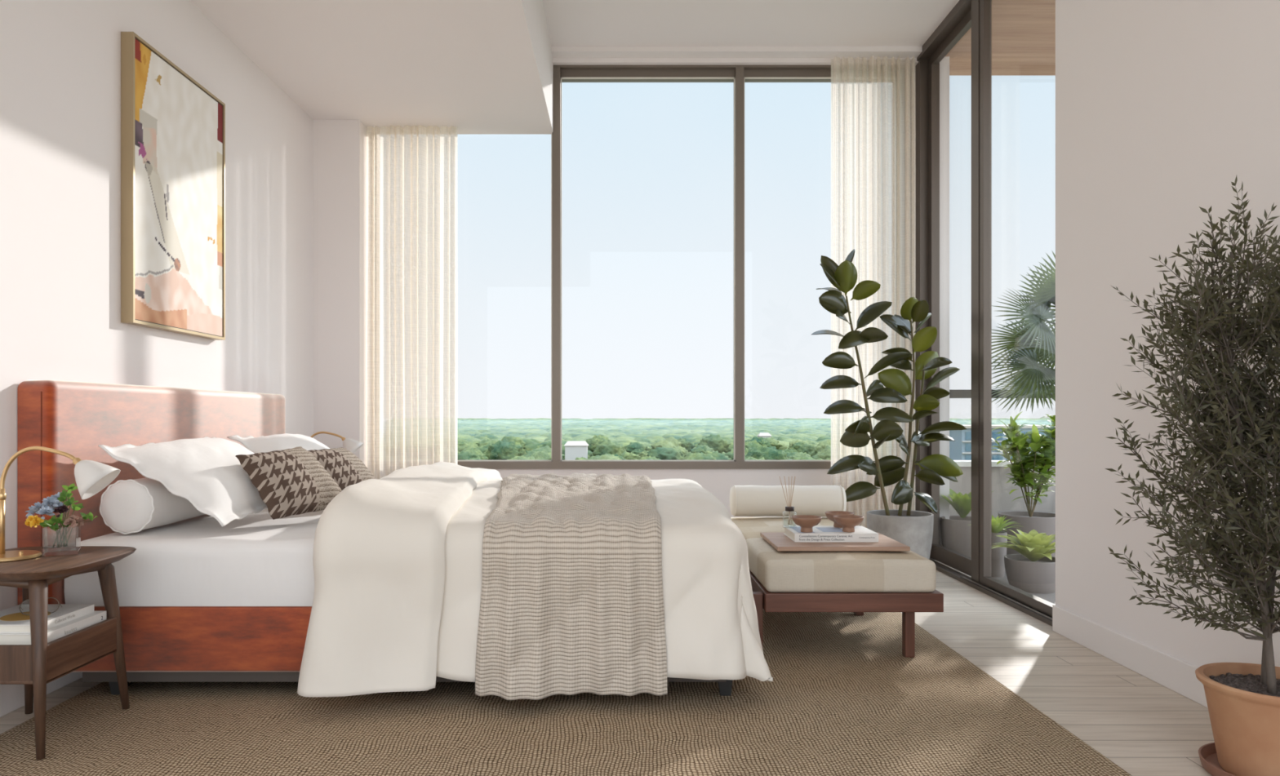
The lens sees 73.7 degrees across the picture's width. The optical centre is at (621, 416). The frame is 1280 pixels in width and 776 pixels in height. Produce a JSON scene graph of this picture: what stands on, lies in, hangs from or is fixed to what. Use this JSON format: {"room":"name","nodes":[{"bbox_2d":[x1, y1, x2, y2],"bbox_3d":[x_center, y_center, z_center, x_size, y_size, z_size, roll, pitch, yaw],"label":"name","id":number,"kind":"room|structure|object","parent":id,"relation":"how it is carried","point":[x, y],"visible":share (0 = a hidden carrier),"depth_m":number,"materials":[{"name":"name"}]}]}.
{"room":"bedroom","nodes":[
{"label":"bedroom","id":0,"kind":"room"},
{"bbox_2d":[0,0,313,610],"bbox_3d":[-2.060,-0.730,2.460,0.180,3.360,6.920,0,0,0],"label":"wall","id":1,"kind":"structure","parent":0,"point":[60,60],"depth_m":3.28,"materials":[{"name":"white paint"}]},
{"bbox_2d":[0,671,82,717],"bbox_3d":[-1.963,0.892,2.230,0.014,0.115,6.460,0,0,0],"label":"baseboard","id":2,"kind":"structure","parent":1,"relation":"attached to","point":[11,696],"depth_m":2.76,"materials":[{"name":"white paint"}]},
{"bbox_2d":[120,31,225,340],"bbox_3d":[-1.944,-0.940,3.747,0.049,1.144,0.780,0,0,0],"label":"framed painting","id":3,"kind":"object","parent":1,"relation":"attached to","point":[173,128],"visible":1,"depth_m":3.64,"materials":[{"name":"beige"}]},
{"bbox_2d":[189,0,553,134],"bbox_3d":[-1.213,-2.152,2.370,1.514,0.515,6.740,0,0,0],"label":"ceiling","id":4,"kind":"structure","parent":1,"relation":"attached to","point":[477,67],"depth_m":4.53,"materials":[{"name":"white paint"}]},
{"bbox_2d":[0,560,1214,775],"bbox_3d":[-0.040,1.000,2.460,4.320,0.100,6.920,0,0,0],"label":"floor","id":5,"kind":"structure","parent":0,"point":[1145,727],"depth_m":2.98,"materials":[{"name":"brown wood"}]},
{"bbox_2d":[0,546,136,759],"bbox_3d":[-1.737,0.685,2.525,0.432,0.529,0.466,0,0,0],"label":"nightstand","id":6,"kind":"object","parent":5,"relation":"on","point":[38,664],"visible":0.87,"depth_m":2.42,"materials":[{"name":"brown wood"}]},
{"bbox_2d":[0,610,106,644],"bbox_3d":[-1.737,0.627,2.530,0.251,0.034,0.284,0,0,0],"label":"book","id":7,"kind":"object","parent":6,"relation":"on","point":[60,631],"visible":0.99,"depth_m":2.46,"materials":[{"name":"white paper"}]},
{"bbox_2d":[0,604,93,633],"bbox_3d":[-1.754,0.597,2.525,0.229,0.025,0.260,0,0,0],"label":"book","id":8,"kind":"object","parent":7,"relation":"on","point":[12,620],"visible":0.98,"depth_m":2.52,"materials":[{"name":"white paper"}]},
{"bbox_2d":[19,597,62,615],"bbox_3d":[-1.733,0.560,2.549,0.100,0.048,0.086,0,0,-29],"label":"eyeglasses","id":9,"kind":"object","parent":8,"relation":"on","point":[48,597],"visible":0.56,"depth_m":2.52,"materials":[{"name":"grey metal"}]},
{"bbox_2d":[0,446,119,562],"bbox_3d":[-1.694,0.255,2.520,0.397,0.331,0.164,0,0,0],"label":"table lamp","id":10,"kind":"object","parent":6,"relation":"on","point":[91,477],"visible":1,"depth_m":2.51,"materials":[{"name":"gold metal"}]},
{"bbox_2d":[72,457,81,464],"bbox_3d":[-1.600,0.141,2.522,0.036,0.037,0.028,0,0,0],"label":"socket","id":11,"kind":"object","parent":10,"relation":"attached to","point":[75,460],"depth_m":2.51,"materials":[{"name":"gold metal"}]},
{"bbox_2d":[24,484,97,556],"bbox_3d":[-1.710,0.313,2.586,0.200,0.212,0.159,0,0,28],"label":"flower vase","id":12,"kind":"object","parent":6,"relation":"on","point":[45,508],"visible":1,"depth_m":2.58,"materials":[{"name":"clear glass"}]},
{"bbox_2d":[0,609,1132,775],"bbox_3d":[-0.249,0.943,2.365,3.162,0.014,3.530,0,0,0],"label":"rug","id":13,"kind":"object","parent":5,"relation":"on","point":[843,698],"visible":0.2,"depth_m":2.54,"materials":[{"name":"carpet"}]},
{"bbox_2d":[17,379,732,696],"bbox_3d":[-0.791,0.408,3.764,2.352,1.056,1.973,0,0,0],"label":"bed","id":14,"kind":"object","parent":13,"relation":"on","point":[162,644],"visible":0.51,"depth_m":2.83,"materials":[{"name":"brown wood"}]},
{"bbox_2d":[64,508,324,606],"bbox_3d":[-0.750,0.523,3.785,2.190,0.222,1.922,0,0,0],"label":"mattress","id":15,"kind":"object","parent":14,"relation":"on","point":[253,560],"visible":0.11,"depth_m":2.83,"materials":[{"name":"white fabric"}]},
{"bbox_2d":[99,477,205,534],"bbox_3d":[-1.705,0.313,3.740,0.190,0.190,1.636,0,0,0],"label":"bolster","id":16,"kind":"object","parent":15,"relation":"on","point":[129,506],"visible":0.43,"depth_m":2.94,"materials":[{"name":"white fabric"}]},
{"bbox_2d":[97,436,267,526],"bbox_3d":[-1.543,0.228,3.268,0.470,0.286,0.816,0,0,0],"label":"pillow","id":17,"kind":"object","parent":15,"relation":"on","point":[206,472],"visible":0.71,"depth_m":3.01,"materials":[{"name":"white fabric"}]},
{"bbox_2d":[226,433,329,453],"bbox_3d":[-1.548,0.226,4.210,0.473,0.281,0.740,0,0,0],"label":"pillow","id":18,"kind":"object","parent":15,"relation":"on","point":[285,441],"visible":0.34,"depth_m":4.00,"materials":[{"name":"white fabric"}]},
{"bbox_2d":[235,446,342,519],"bbox_3d":[-1.256,0.251,3.305,0.235,0.253,0.424,0,0,11],"label":"cushion","id":19,"kind":"object","parent":15,"relation":"on","point":[289,482],"visible":0.97,"depth_m":3.20,"materials":[{"name":"brown fabric"}]},
{"bbox_2d":[307,447,375,490],"bbox_3d":[-1.252,0.267,3.846,0.240,0.240,0.416,0,0,10],"label":"cushion","id":20,"kind":"object","parent":15,"relation":"on","point":[343,465],"visible":0.57,"depth_m":3.78,"materials":[{"name":"brown fabric"}]},
{"bbox_2d":[297,462,773,697],"bbox_3d":[-0.251,0.544,3.744,1.529,0.642,2.298,0,0,0],"label":"duvet","id":21,"kind":"object","parent":15,"relation":"on","point":[397,556],"visible":0.67,"depth_m":2.72,"materials":[{"name":"beige fabric"}]},
{"bbox_2d":[475,472,667,700],"bbox_3d":[-0.218,0.577,3.740,0.781,0.608,2.206,0,0,0],"label":"throw blanket","id":22,"kind":"object","parent":21,"relation":"on","point":[571,603],"visible":1,"depth_m":2.72,"materials":[{"name":"beige fabric"}]},
{"bbox_2d":[730,516,943,657],"bbox_3d":[0.875,0.740,4.008,0.727,0.391,1.465,0,0,0],"label":"daybed","id":23,"kind":"object","parent":13,"relation":"on","point":[857,582],"visible":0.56,"depth_m":3.28,"materials":[{"name":"beige fabric"}]},
{"bbox_2d":[729,484,846,516],"bbox_3d":[0.900,0.460,4.630,0.616,0.170,0.170,0,0,0],"label":"bolster","id":24,"kind":"object","parent":23,"relation":"on","point":[744,500],"visible":0.86,"depth_m":4.56,"materials":[{"name":"beige fabric"}]},
{"bbox_2d":[730,516,936,592],"bbox_3d":[0.886,0.613,4.004,0.659,0.137,1.452,0,0,0],"label":"seat cushion","id":25,"kind":"object","parent":23,"relation":"on","point":[771,570],"depth_m":3.28,"materials":[{"name":"fabric"}]},
{"bbox_2d":[760,532,910,551],"bbox_3d":[0.897,0.536,3.655,0.535,0.018,0.430,0,0,0],"label":"tray","id":26,"kind":"object","parent":23,"relation":"on","point":[779,541],"visible":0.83,"depth_m":3.50,"materials":[{"name":"brown wood"}]},
{"bbox_2d":[783,525,878,542],"bbox_3d":[0.900,0.509,3.690,0.350,0.036,0.251,0,0,0],"label":"book","id":27,"kind":"object","parent":26,"relation":"on","point":[820,533],"visible":1,"depth_m":3.56,"materials":[{"name":"white paper"}]},
{"bbox_2d":[779,475,796,528],"bbox_3d":[0.741,0.378,3.760,0.064,0.225,0.064,0,0,45],"label":"reed diffuser","id":28,"kind":"object","parent":27,"relation":"on","point":[788,508],"visible":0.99,"depth_m":3.76,"materials":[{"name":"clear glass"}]},
{"bbox_2d":[791,515,822,533],"bbox_3d":[0.785,0.459,3.615,0.126,0.064,0.126,0,0,0],"label":"footed bowl","id":29,"kind":"object","parent":27,"relation":"on","point":[806,522],"visible":1,"depth_m":3.59,"materials":[{"name":"orange ceramic"}]},
{"bbox_2d":[789,526,843,533],"bbox_3d":[0.850,0.491,3.685,0.210,0.001,0.200,0,0,0],"label":"print","id":30,"kind":"object","parent":27,"relation":"on","point":[815,529],"depth_m":3.68,"materials":[{"name":"white paper"}]},
{"bbox_2d":[825,511,853,528],"bbox_3d":[0.965,0.459,3.775,0.126,0.064,0.126,0,0,0],"label":"footed bowl","id":31,"kind":"object","parent":27,"relation":"on","point":[829,514],"visible":0.56,"depth_m":3.76,"materials":[{"name":"brown wood"}]},
{"bbox_2d":[833,515,863,532],"bbox_3d":[0.965,0.459,3.625,0.126,0.064,0.126,0,0,0],"label":"footed bowl","id":32,"kind":"object","parent":27,"relation":"on","point":[848,522],"visible":1,"depth_m":3.60,"materials":[{"name":"orange ceramic"}]},
{"bbox_2d":[811,248,966,559],"bbox_3d":[1.556,-0.003,4.927,0.966,1.907,0.390,0,0,-12],"label":"rubber plant","id":33,"kind":"object","parent":5,"relation":"on","point":[913,529],"visible":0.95,"depth_m":4.90,"materials":[{"name":"green plant"}]},
{"bbox_2d":[1105,176,1279,775],"bbox_3d":[1.673,0.153,2.218,0.715,1.594,0.702,0,0,27],"label":"tree","id":34,"kind":"object","parent":5,"relation":"on","point":[1243,699],"visible":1,"depth_m":2.21,"materials":[{"name":"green plant"}]},
{"bbox_3d":[-1.737,0.685,5.035,0.430,0.529,0.464,0,0,0],"label":"nightstand","id":35,"kind":"object","parent":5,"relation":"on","visible":0},
{"bbox_2d":[310,431,364,453],"bbox_3d":[-1.694,0.255,4.940,0.397,0.331,0.164,0,0,0],"label":"table lamp","id":36,"kind":"object","parent":35,"relation":"on","point":[353,446],"visible":0.59,"depth_m":4.92,"materials":[{"name":"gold metal"}]},
{"bbox_2d":[495,56,949,546],"bbox_3d":[0.115,-0.730,5.820,4.170,3.360,0.200,0,0,0],"label":"wall","id":37,"kind":"structure","parent":0,"point":[719,482],"depth_m":5.72,"materials":[{"name":"white paint"}]},
{"bbox_2d":[313,120,366,466],"bbox_3d":[-1.823,-0.472,5.590,0.295,2.845,0.260,0,0,0],"label":"wall","id":38,"kind":"structure","parent":37,"relation":"attached to","point":[340,146],"depth_m":5.46,"materials":[{"name":"white paint"}]},
{"bbox_2d":[366,124,457,479],"bbox_3d":[-1.389,-0.480,5.590,0.642,2.821,0.094,0,0,0],"label":"curtain","id":39,"kind":"object","parent":37,"relation":"hanging from","point":[412,276],"visible":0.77,"depth_m":5.57,"materials":[{"name":"fabric"}]},
{"bbox_2d":[457,65,831,469],"bbox_3d":[0.100,-0.998,5.760,3.600,2.704,0.120,0,0,0],"label":"window","id":40,"kind":"structure","parent":37,"relation":"in","point":[739,75],"depth_m":5.70,"materials":[{"name":"brown metal"}]},
{"bbox_2d":[551,46,922,66],"bbox_3d":[0.757,-2.377,5.640,2.426,0.065,0.160,0,0,0],"label":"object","id":41,"kind":"structure","parent":37,"relation":"attached to","point":[562,55],"depth_m":5.61,"materials":[{"name":"white paint"}]},
{"bbox_2d":[831,55,915,528],"bbox_3d":[1.653,-0.706,5.580,0.558,3.272,0.076,0,0,0],"label":"curtain","id":42,"kind":"object","parent":37,"relation":"hanging from","point":[873,101],"visible":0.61,"depth_m":5.58,"materials":[{"name":"fabric"}]},
{"bbox_2d":[542,0,959,46],"bbox_3d":[-0.040,-2.485,2.460,4.320,0.150,6.920,0,0,0],"label":"ceiling","id":43,"kind":"structure","parent":0,"point":[570,23],"depth_m":5.22,"materials":[{"name":"white paint"}]},
{"bbox_2d":[945,0,1055,75],"bbox_3d":[3.160,-2.435,4.420,2.080,0.050,3.240,0,0,0],"label":"ceiling","id":44,"kind":"structure","parent":0,"point":[1024,31],"depth_m":5.51,"materials":[{"name":"brown wood"}]},
{"bbox_2d":[992,569,1055,604],"bbox_3d":[3.160,1.012,4.440,2.080,0.115,3.280,0,0,0],"label":"floor","id":45,"kind":"structure","parent":0,"point":[1051,597],"depth_m":4.56,"materials":[{"name":"grey tile"}]},
{"bbox_2d":[939,488,994,557],"bbox_3d":[2.256,0.719,5.622,0.290,0.472,0.314,0,0,-44],"label":"potted leafy plant","id":46,"kind":"object","parent":45,"relation":"on","point":[956,531],"visible":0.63,"depth_m":5.54,"materials":[{"name":"green plant"}]},
{"bbox_2d":[968,515,1020,577],"bbox_3d":[2.230,0.772,5.106,0.315,0.365,0.316,0,0,15],"label":"potted succulent","id":47,"kind":"object","parent":45,"relation":"on","point":[998,525],"visible":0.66,"depth_m":5.05,"materials":[{"name":"green plant"}]},
{"bbox_2d":[949,466,1055,518],"bbox_3d":[3.200,0.652,5.990,2.000,0.605,0.120,0,0,0],"label":"parapet","id":48,"kind":"object","parent":45,"relation":"on","point":[1002,501],"depth_m":5.93,"materials":[{"name":"grey"}]},
{"bbox_2d":[953,460,1054,466],"bbox_3d":[3.200,0.333,5.990,2.000,0.035,0.180,0,0,0],"label":"balcony ledge","id":49,"kind":"object","parent":48,"relation":"on","point":[960,463],"depth_m":5.90,"materials":[{"name":"white"}]},
{"bbox_2d":[949,389,1054,398],"bbox_3d":[3.200,0.065,5.990,2.000,0.500,0.050,0,0,0],"label":"balcony railing","id":50,"kind":"object","parent":49,"relation":"on","point":[954,393],"visible":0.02,"depth_m":5.96,"materials":[{"name":"grey metal"}]},
{"bbox_2d":[991,250,1055,413],"bbox_3d":[2.929,-0.069,5.510,1.195,2.049,0.766,0,0,11],"label":"fan palm","id":51,"kind":"object","parent":45,"relation":"on","point":[1028,351],"visible":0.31,"depth_m":5.50,"materials":[{"name":"green plant"}]},
{"bbox_2d":[991,411,1055,556],"bbox_3d":[2.619,0.444,5.425,0.590,1.022,0.479,0,0,2],"label":"potted shrub","id":52,"kind":"object","parent":45,"relation":"on","point":[1018,444],"visible":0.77,"depth_m":5.36,"materials":[{"name":"green plant"}]},
{"bbox_2d":[998,511,1055,556],"bbox_3d":[2.600,0.788,5.420,0.380,0.333,0.380,0,0,0],"label":"pot","id":53,"kind":"object","parent":52,"relation":"attached to","point":[1028,521],"depth_m":5.29,"materials":[{"name":"grey"}]},
{"bbox_2d":[991,528,1055,593],"bbox_3d":[2.255,0.790,4.699,0.480,0.330,0.445,0,0,0],"label":"plant","id":54,"kind":"object","parent":45,"relation":"on","point":[1033,571],"visible":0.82,"depth_m":4.62,"materials":[{"name":"green plant"}]},
{"bbox_2d":[1055,0,1279,667],"bbox_3d":[2.020,-0.730,1.387,0.200,3.360,4.775,0,0,0],"label":"wall","id":55,"kind":"structure","parent":0,"point":[1161,105],"depth_m":3.18,"materials":[{"name":"white paint"}]},
{"bbox_2d":[915,0,1054,626],"bbox_3d":[2.022,-0.730,4.747,0.155,3.360,1.945,0,0,0],"label":"door","id":56,"kind":"structure","parent":55,"relation":"in","point":[976,15],"depth_m":4.76,"materials":[{"name":"brown metal"}]},
{"bbox_2d":[1052,604,1207,707],"bbox_3d":[1.913,0.892,1.387,0.014,0.115,4.775,0,0,0],"label":"baseboard","id":57,"kind":"structure","parent":55,"relation":"attached to","point":[1177,675],"depth_m":3.18,"materials":[{"name":"white paint"}]},
{"label":"outside","id":58,"kind":"structure","parent":0,"visible":0},
{"label":"ground","id":59,"kind":"structure","parent":58,"visible":0},
{"bbox_2d":[457,442,478,452],"bbox_3d":[-79.513,20.206,441.682,15.886,13.489,14.880,0,0,-23],"label":"tree","id":60,"kind":"object","parent":59,"relation":"on","point":[460,448],"visible":0.27,"depth_m":438.49,"materials":[{"name":"green plant"}]},
{"bbox_2d":[457,449,488,460],"bbox_3d":[-60.788,20.299,346.696,14.628,13.302,15.106,0,0,-33],"label":"tree","id":61,"kind":"object","parent":59,"relation":"on","point":[463,455],"visible":0.4,"depth_m":343.38,"materials":[{"name":"green plant"}]},
{"bbox_2d":[466,457,482,460],"bbox_3d":[-54.250,21.135,314.342,14.304,11.630,13.852,0,0,17],"label":"tree","id":62,"kind":"object","parent":59,"relation":"on","point":[470,459],"visible":0.04,"depth_m":313.07,"materials":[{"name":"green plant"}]},
{"bbox_2d":[473,442,491,453],"bbox_3d":[-61.998,19.435,385.087,13.677,15.031,14.679,0,0,-28],"label":"tree","id":63,"kind":"object","parent":59,"relation":"on","point":[482,448],"visible":0.13,"depth_m":382.27,"materials":[{"name":"green plant"}]},
{"bbox_2d":[475,439,496,446],"bbox_3d":[-71.966,19.697,463.413,17.548,14.505,16.356,0,0,20],"label":"tree","id":64,"kind":"object","parent":59,"relation":"on","point":[482,442],"visible":0.15,"depth_m":459.93,"materials":[{"name":"green plant"}]},
{"bbox_2d":[483,440,527,460],"bbox_3d":[-49.531,18.499,364.537,18.195,16.902,16.958,0,0,17],"label":"tree","id":65,"kind":"object","parent":59,"relation":"on","point":[500,451],"visible":0.66,"depth_m":358.98,"materials":[{"name":"green plant"}]},
{"bbox_2d":[501,435,525,449],"bbox_3d":[-64.449,19.285,498.771,17.078,15.330,17.636,0,0,-10],"label":"tree","id":66,"kind":"object","parent":59,"relation":"on","point":[517,441],"visible":0.32,"depth_m":495.60,"materials":[{"name":"green plant"}]},
{"bbox_2d":[506,455,541,460],"bbox_3d":[-34.183,20.290,298.548,17.077,13.319,15.916,0,0,7],"label":"tree","id":67,"kind":"object","parent":59,"relation":"on","point":[515,458],"visible":0.08,"depth_m":297.02,"materials":[{"name":"green plant"}]},
{"bbox_2d":[524,450,551,460],"bbox_3d":[-32.776,20.407,343.763,18.036,13.085,17.465,0,0,-24],"label":"tree","id":68,"kind":"object","parent":59,"relation":"on","point":[543,455],"visible":0.25,"depth_m":339.71,"materials":[{"name":"green plant"}]},
{"bbox_2d":[532,445,551,453],"bbox_3d":[-39.341,20.654,422.167,14.256,12.591,15.302,0,0,-23],"label":"tree","id":69,"kind":"object","parent":59,"relation":"on","point":[546,448],"visible":0.16,"depth_m":419.43,"materials":[{"name":"green plant"}]},
{"bbox_2d":[540,441,564,448],"bbox_3d":[-40.193,20.908,505.372,16.554,12.083,16.030,0,0,12],"label":"tree","id":70,"kind":"object","parent":59,"relation":"on","point":[548,444],"visible":0.12,"depth_m":501.07,"materials":[{"name":"green plant"}]},
{"bbox_2d":[564,440,588,460],"bbox_3d":[-20.613,19.220,392.000,11.000,15.461,9.000,0,0,0],"label":"house","id":71,"kind":"structure","parent":59,"relation":"on","point":[573,449],"depth_m":387.96,"materials":[{"name":"white"}]},
{"bbox_2d":[574,457,589,460],"bbox_3d":[-17.394,22.044,359.508,12.408,9.812,11.621,0,0,-22],"label":"tree","id":72,"kind":"object","parent":59,"relation":"on","point":[581,458],"visible":0.14,"depth_m":358.10,"materials":[{"name":"green plant"}]},
{"bbox_2d":[586,434,610,452],"bbox_3d":[-12.863,18.507,474.583,17.901,16.885,16.766,0,0,-26],"label":"tree","id":73,"kind":"object","parent":59,"relation":"on","point":[593,442],"visible":0.48,"depth_m":469.68,"materials":[{"name":"green plant"}]},
{"bbox_2d":[589,453,620,460],"bbox_3d":[-5.721,20.310,310.627,15.932,13.280,17.010,0,0,38],"label":"tree","id":74,"kind":"object","parent":59,"relation":"on","point":[604,457],"visible":0.2,"depth_m":308.33,"materials":[{"name":"green plant"}]},
{"bbox_2d":[592,440,626,456],"bbox_3d":[-5.213,19.161,401.448,16.122,15.578,15.026,0,0,1],"label":"tree","id":75,"kind":"object","parent":59,"relation":"on","point":[606,447],"visible":0.48,"depth_m":397.06,"materials":[{"name":"green plant"}]},
{"bbox_2d":[619,450,641,460],"bbox_3d":[3.790,21.271,384.555,11.608,11.359,12.459,0,0,-20],"label":"tree","id":76,"kind":"object","parent":59,"relation":"on","point":[628,456],"visible":0.3,"depth_m":381.57,"materials":[{"name":"green plant"}]},
{"bbox_2d":[630,448,642,454],"bbox_3d":[9.046,22.443,465.830,10.989,9.014,10.292,0,0,-38],"label":"tree","id":77,"kind":"object","parent":59,"relation":"on","point":[637,451],"visible":0.29,"depth_m":463.14,"materials":[{"name":"green plant"}]},
{"bbox_2d":[624,441,649,453],"bbox_3d":[7.634,20.648,480.625,16.114,12.605,15.093,0,0,23],"label":"tree","id":78,"kind":"object","parent":59,"relation":"on","point":[633,446],"visible":0.52,"depth_m":476.15,"materials":[{"name":"green plant"}]},
{"bbox_2d":[638,450,648,457],"bbox_3d":[13.468,22.135,431.844,12.373,9.629,11.532,0,0,5],"label":"tree","id":79,"kind":"object","parent":59,"relation":"on","point":[644,453],"visible":0.19,"depth_m":428.91,"materials":[{"name":"green plant"}]},
{"bbox_2d":[639,455,661,460],"bbox_3d":[12.009,21.792,359.124,12.438,10.317,11.593,0,0,-12],"label":"tree","id":80,"kind":"object","parent":59,"relation":"on","point":[653,458],"visible":0.15,"depth_m":357.75,"materials":[{"name":"green plant"}]},
{"bbox_2d":[649,440,675,450],"bbox_3d":[23.006,19.967,464.684,14.865,13.966,15.871,0,0,-17],"label":"tree","id":81,"kind":"object","parent":59,"relation":"on","point":[661,443],"visible":0.32,"depth_m":462.18,"materials":[{"name":"green plant"}]},
{"bbox_2d":[645,445,684,460],"bbox_3d":[18.575,19.996,374.987,17.678,13.908,16.477,0,0,-18],"label":"tree","id":82,"kind":"object","parent":59,"relation":"on","point":[664,453],"visible":0.57,"depth_m":369.88,"materials":[{"name":"green plant"}]},
{"bbox_2d":[656,435,681,446],"bbox_3d":[26.410,19.063,481.827,15.558,15.774,16.698,0,0,20],"label":"tree","id":83,"kind":"object","parent":59,"relation":"on","point":[671,439],"visible":0.24,"depth_m":478.13,"materials":[{"name":"green plant"}]},
{"bbox_2d":[672,445,688,457],"bbox_3d":[28.059,20.960,433.212,13.951,11.980,13.067,0,0,-15],"label":"tree","id":84,"kind":"object","parent":59,"relation":"on","point":[683,450],"visible":0.25,"depth_m":431.22,"materials":[{"name":"green plant"}]},
{"bbox_2d":[677,437,695,452],"bbox_3d":[36.249,19.791,501.724,14.926,14.317,13.979,0,0,11],"label":"tree","id":85,"kind":"object","parent":59,"relation":"on","point":[687,445],"visible":0.36,"depth_m":497.30,"materials":[{"name":"green plant"}]},
{"bbox_2d":[684,452,715,460],"bbox_3d":[27.757,19.961,305.630,15.299,13.978,15.799,0,0,1],"label":"tree","id":86,"kind":"object","parent":59,"relation":"on","point":[691,456],"visible":0.25,"depth_m":303.03,"materials":[{"name":"green plant"}]},
{"bbox_2d":[690,444,712,453],"bbox_3d":[38.259,20.370,406.020,13.326,13.161,14.228,0,0,-37],"label":"tree","id":87,"kind":"object","parent":59,"relation":"on","point":[700,449],"visible":0.33,"depth_m":403.41,"materials":[{"name":"green plant"}]},
{"bbox_2d":[697,434,731,453],"bbox_3d":[53.485,18.563,488.924,18.618,16.775,17.438,0,0,22],"label":"tree","id":88,"kind":"object","parent":59,"relation":"on","point":[716,442],"visible":0.76,"depth_m":483.53,"materials":[{"name":"green plant"}]},
{"bbox_2d":[705,450,731,460],"bbox_3d":[34.542,19.984,322.290,15.176,13.933,14.215,0,0,17],"label":"tree","id":89,"kind":"object","parent":59,"relation":"on","point":[718,456],"visible":0.17,"depth_m":319.44,"materials":[{"name":"green plant"}]},
{"bbox_2d":[723,442,733,453],"bbox_3d":[64.903,21.198,505.467,12.850,11.504,13.787,0,0,26],"label":"tree","id":90,"kind":"object","parent":59,"relation":"on","point":[731,446],"visible":0.13,"depth_m":500.10,"materials":[{"name":"green plant"}]},
{"bbox_2d":[727,447,748,460],"bbox_3d":[51.224,19.789,351.927,15.172,14.321,14.136,0,0,-20],"label":"tree","id":91,"kind":"object","parent":59,"relation":"on","point":[746,450],"visible":0.11,"depth_m":348.27,"materials":[{"name":"green plant"}]},
{"bbox_2d":[744,440,761,448],"bbox_3d":[68.839,19.655,454.772,13.346,14.590,14.324,0,0,-38],"label":"tree","id":92,"kind":"object","parent":59,"relation":"on","point":[753,443],"visible":0.2,"depth_m":451.42,"materials":[{"name":"green plant"}]},
{"bbox_2d":[744,457,764,460],"bbox_3d":[40.799,19.801,263.481,16.446,14.298,15.925,0,0,-16],"label":"tree","id":93,"kind":"object","parent":59,"relation":"on","point":[748,458],"visible":0.08,"depth_m":262.54,"materials":[{"name":"green plant"}]},
{"bbox_2d":[457,417,1052,451],"bbox_3d":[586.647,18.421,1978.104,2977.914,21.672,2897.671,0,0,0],"label":"woodland","id":94,"kind":"object","parent":59,"relation":"on","point":[535,433],"visible":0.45,"depth_m":1033.42,"materials":[{"name":"green plant"}]},
{"bbox_2d":[745,436,771,447],"bbox_3d":[77.963,19.301,487.031,17.184,15.299,18.347,0,0,-34],"label":"tree","id":95,"kind":"object","parent":59,"relation":"on","point":[761,441],"visible":0.27,"depth_m":483.41,"materials":[{"name":"green plant"}]},
{"bbox_2d":[756,432,771,438],"bbox_3d":[87.750,18.569,524.000,8.000,16.763,9.000,0,0,0],"label":"house","id":96,"kind":"structure","parent":59,"relation":"on","point":[765,435],"depth_m":520.40,"materials":[{"name":"grey"}]},
{"bbox_2d":[744,444,788,460],"bbox_3d":[51.001,18.466,301.487,17.883,16.969,16.668,0,0,-1],"label":"tree","id":97,"kind":"object","parent":59,"relation":"on","point":[771,453],"visible":0.42,"depth_m":296.88,"materials":[{"name":"green plant"}]},
{"bbox_2d":[763,437,782,449],"bbox_3d":[87.083,19.797,507.133,17.997,14.306,17.427,0,0,14],"label":"tree","id":98,"kind":"object","parent":59,"relation":"on","point":[772,442],"visible":0.34,"depth_m":502.18,"materials":[{"name":"green plant"}]},
{"bbox_2d":[784,448,798,453],"bbox_3d":[84.732,21.741,426.301,11.554,10.419,11.932,0,0,28],"label":"tree","id":99,"kind":"object","parent":59,"relation":"on","point":[791,451],"visible":0.17,"depth_m":424.32,"materials":[{"name":"green plant"}]},
{"bbox_2d":[786,452,803,456],"bbox_3d":[75.008,21.289,370.498,14.652,11.321,15.131,0,0,-3],"label":"tree","id":100,"kind":"object","parent":59,"relation":"on","point":[788,453],"visible":0.06,"depth_m":368.43,"materials":[{"name":"green plant"}]},
{"bbox_2d":[787,440,806,449],"bbox_3d":[106.714,20.474,513.495,13.029,12.951,13.979,0,0,45],"label":"tree","id":101,"kind":"object","parent":59,"relation":"on","point":[791,443],"visible":0.25,"depth_m":511.46,"materials":[{"name":"green plant"}]},
{"bbox_2d":[786,452,812,459],"bbox_3d":[73.891,20.953,352.206,12.594,11.993,13.512,0,0,-20],"label":"tree","id":102,"kind":"object","parent":59,"relation":"on","point":[798,455],"visible":0.26,"depth_m":349.98,"materials":[{"name":"green plant"}]},
{"bbox_2d":[790,441,817,457],"bbox_3d":[94.254,19.951,439.354,16.617,13.998,15.488,0,0,9],"label":"tree","id":103,"kind":"object","parent":59,"relation":"on","point":[807,447],"visible":0.42,"depth_m":434.39,"materials":[{"name":"green plant"}]},
{"bbox_2d":[791,456,822,460],"bbox_3d":[59.366,19.995,273.090,17.043,13.910,17.601,0,0,0],"label":"tree","id":104,"kind":"object","parent":59,"relation":"on","point":[809,458],"visible":0.05,"depth_m":271.90,"materials":[{"name":"green plant"}]},
{"bbox_2d":[810,440,831,456],"bbox_3d":[93.321,18.665,381.621,17.275,16.569,16.180,0,0,-25],"label":"tree","id":105,"kind":"object","parent":59,"relation":"on","point":[821,446],"visible":0.17,"depth_m":379.06,"materials":[{"name":"green plant"}]},
{"bbox_2d":[812,445,831,460],"bbox_3d":[84.428,19.224,338.672,15.232,15.452,14.192,0,0,43],"label":"tree","id":106,"kind":"object","parent":59,"relation":"on","point":[825,453],"visible":0.23,"depth_m":336.08,"materials":[{"name":"green plant"}]},
{"bbox_2d":[949,425,1046,460],"bbox_3d":[126.000,14.900,263.200,53.200,24.100,26.800,0,0,0],"label":"office building","id":107,"kind":"structure","parent":59,"relation":"on","point":[960,449],"depth_m":250.61,"materials":[{"name":"blue"}]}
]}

